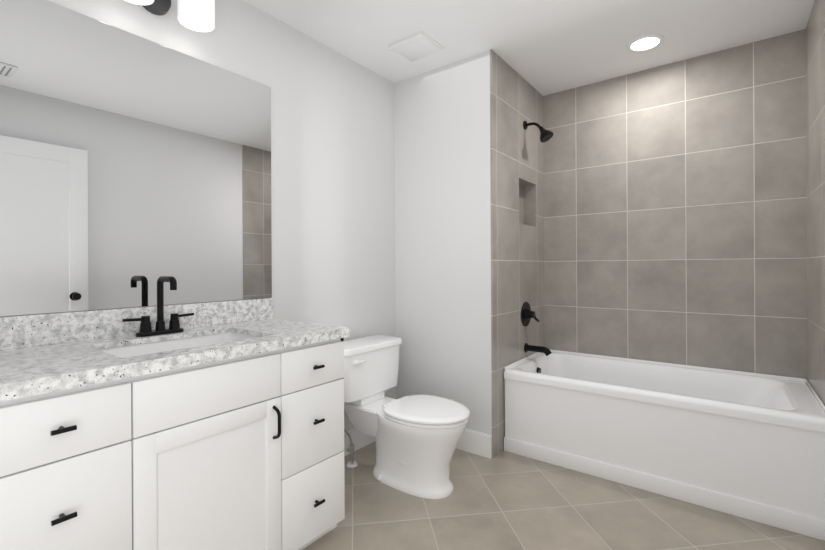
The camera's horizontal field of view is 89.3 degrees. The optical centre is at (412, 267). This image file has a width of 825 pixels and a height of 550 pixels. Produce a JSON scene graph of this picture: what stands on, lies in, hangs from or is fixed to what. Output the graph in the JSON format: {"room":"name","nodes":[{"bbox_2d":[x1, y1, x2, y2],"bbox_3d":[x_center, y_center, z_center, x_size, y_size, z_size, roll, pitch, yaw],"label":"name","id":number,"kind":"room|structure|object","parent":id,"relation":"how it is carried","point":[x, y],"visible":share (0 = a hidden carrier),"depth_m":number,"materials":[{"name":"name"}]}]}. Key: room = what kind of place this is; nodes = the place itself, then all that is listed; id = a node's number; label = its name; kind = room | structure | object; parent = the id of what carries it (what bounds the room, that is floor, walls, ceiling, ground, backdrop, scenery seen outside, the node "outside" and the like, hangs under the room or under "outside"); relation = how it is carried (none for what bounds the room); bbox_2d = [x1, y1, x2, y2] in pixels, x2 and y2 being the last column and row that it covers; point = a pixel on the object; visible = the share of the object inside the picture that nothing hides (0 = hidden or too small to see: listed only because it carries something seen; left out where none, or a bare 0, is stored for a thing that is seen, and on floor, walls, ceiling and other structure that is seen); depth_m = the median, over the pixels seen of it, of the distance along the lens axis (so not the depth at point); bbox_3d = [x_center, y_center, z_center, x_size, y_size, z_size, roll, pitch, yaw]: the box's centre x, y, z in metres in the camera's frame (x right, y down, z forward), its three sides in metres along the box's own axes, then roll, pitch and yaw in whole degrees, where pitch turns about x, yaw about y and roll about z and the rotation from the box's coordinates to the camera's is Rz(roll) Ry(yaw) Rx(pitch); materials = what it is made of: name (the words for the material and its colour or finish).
{"room":"bathroom","nodes":[
{"label":"bathroom","id":0,"kind":"room"},
{"bbox_2d":[0,0,395,432],"bbox_3d":[-0.707,-0.073,2.239,0.120,2.418,3.775,0,0,37],"label":"wall","id":1,"kind":"structure","parent":0,"point":[333,182],"depth_m":2.36,"materials":[{"name":"white paint"}]},
{"bbox_2d":[0,0,271,315],"bbox_3d":[-1.067,-0.377,1.657,0.005,1.065,1.155,0,0,37],"label":"mirror","id":2,"kind":"object","parent":1,"relation":"attached to","point":[133,168],"visible":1,"depth_m":1.59,"materials":[{"name":"clear glass"}]},
{"bbox_2d":[124,0,214,31],"bbox_3d":[-0.975,-1.074,1.632,0.191,0.152,0.366,0,0,37],"label":"sconce","id":3,"kind":"object","parent":1,"relation":"attached to","point":[197,15],"visible":1,"depth_m":1.68,"materials":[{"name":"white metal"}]},
{"bbox_2d":[344,429,375,455],"bbox_3d":[-0.413,1.066,2.507,0.014,0.135,0.982,0,0,37],"label":"baseboard","id":4,"kind":"structure","parent":1,"relation":"attached to","point":[360,439],"depth_m":2.58,"materials":[{"name":"white paint"}]},
{"bbox_2d":[394,50,491,434],"bbox_3d":[0.207,-0.078,2.738,0.732,2.418,0.115,0,0,37],"label":"wall","id":5,"kind":"structure","parent":0,"point":[442,228],"depth_m":2.66,"materials":[{"name":"white paint"}]},
{"bbox_2d":[456,428,491,458],"bbox_3d":[0.174,1.063,2.687,0.732,0.135,0.014,0,0,37],"label":"baseboard","id":6,"kind":"structure","parent":5,"relation":"attached to","point":[475,442],"depth_m":2.52,"materials":[{"name":"white paint"}]},
{"bbox_2d":[490,49,543,457],"bbox_3d":[0.682,-0.081,2.842,0.124,2.418,0.855,0,0,37],"label":"tiled wall","id":7,"kind":"structure","parent":0,"point":[517,210],"depth_m":2.70,"materials":[{"name":"grey tile"}]},
{"bbox_2d":[521,302,539,326],"bbox_3d":[0.803,0.321,2.837,0.070,0.170,0.170,0,0,37],"label":"shower valve","id":8,"kind":"object","parent":7,"relation":"attached to","point":[527,314],"visible":1,"depth_m":2.83,"materials":[{"name":"black metal"}]},
{"bbox_2d":[524,343,551,355],"bbox_3d":[0.847,0.555,2.804,0.178,0.073,0.064,0,0,37],"label":"tub spout","id":9,"kind":"object","parent":7,"relation":"attached to","point":[546,351],"visible":1,"depth_m":2.79,"materials":[{"name":"black metal"}]},
{"bbox_2d":[523,121,553,142],"bbox_3d":[0.846,-0.919,2.799,0.194,0.168,0.094,0,0,37],"label":"shower head","id":10,"kind":"object","parent":7,"relation":"attached to","point":[546,135],"visible":1,"depth_m":2.77},
{"bbox_2d":[243,0,814,95],"bbox_3d":[0.218,-1.347,1.532,2.459,0.120,3.775,0,0,37],"label":"ceiling","id":11,"kind":"structure","parent":0,"point":[544,47],"depth_m":2.26,"materials":[{"name":"white paint"}]},
{"bbox_2d":[388,31,444,61],"bbox_3d":[0.024,-1.275,2.436,0.245,0.022,0.230,0,0,37],"label":"ceiling vent","id":12,"kind":"object","parent":11,"relation":"in","point":[417,46],"visible":1,"depth_m":2.41,"materials":[{"name":"white paint"}]},
{"bbox_2d":[626,34,663,51],"bbox_3d":[1.340,-1.288,2.405,0.190,0.008,0.190,0,0,37],"label":"recessed light","id":13,"kind":"object","parent":11,"relation":"in","point":[645,43],"visible":1,"depth_m":2.40,"materials":[{"name":"white paint"}]},
{"bbox_2d":[302,441,824,549],"bbox_3d":[0.232,1.191,1.532,2.459,0.120,3.775,0,0,37],"label":"floor","id":14,"kind":"structure","parent":0,"point":[504,500],"depth_m":1.88,"materials":[{"name":"tile"}]},
{"bbox_2d":[0,276,349,549],"bbox_3d":[-0.831,0.585,1.480,0.592,1.102,1.156,0,0,37],"label":"bathroom vanity","id":15,"kind":"object","parent":14,"relation":"on","point":[203,426],"visible":1,"depth_m":1.31,"materials":[{"name":"white paint"}]},
{"bbox_2d":[0,297,349,412],"bbox_3d":[-0.843,0.227,1.488,0.566,0.142,1.156,0,0,37],"label":"countertop","id":16,"kind":"structure","parent":15,"relation":"on","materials":[{"name":"stone"}]},
{"bbox_2d":[122,276,194,337],"bbox_3d":[-0.947,0.148,1.603,0.153,0.226,0.254,0,0,37],"label":"faucet","id":17,"kind":"object","parent":16,"relation":"on","point":[174,331],"depth_m":1.62,"materials":[{"name":"black metal"}]},
{"bbox_2d":[344,335,469,498],"bbox_3d":[-0.058,0.781,2.261,0.796,0.702,0.490,0,0,37],"label":"toilet","id":18,"kind":"object","parent":14,"relation":"on","point":[418,436],"visible":0.85,"depth_m":2.16,"materials":[{"name":"white ceramic"}]},
{"bbox_2d":[504,349,824,540],"bbox_3d":[1.351,0.868,2.416,1.443,0.514,0.727,0,0,37],"label":"bathtub","id":19,"kind":"object","parent":14,"relation":"on","point":[748,445],"visible":0.9,"depth_m":2.10,"materials":[{"name":"white ceramic"}]},
{"bbox_2d":[543,29,806,378],"bbox_3d":[1.560,-0.085,2.801,1.573,2.418,0.140,0,0,37],"label":"tiled wall","id":20,"kind":"structure","parent":0,"point":[675,219],"depth_m":2.60,"materials":[{"name":"grey tile"}]},
{"bbox_2d":[806,0,824,404],"bbox_3d":[2.032,-0.087,2.001,0.146,2.418,0.845,0,0,37],"label":"tiled wall","id":21,"kind":"structure","parent":0,"point":[815,115],"depth_m":2.02,"materials":[{"name":"grey tile"}]}
]}

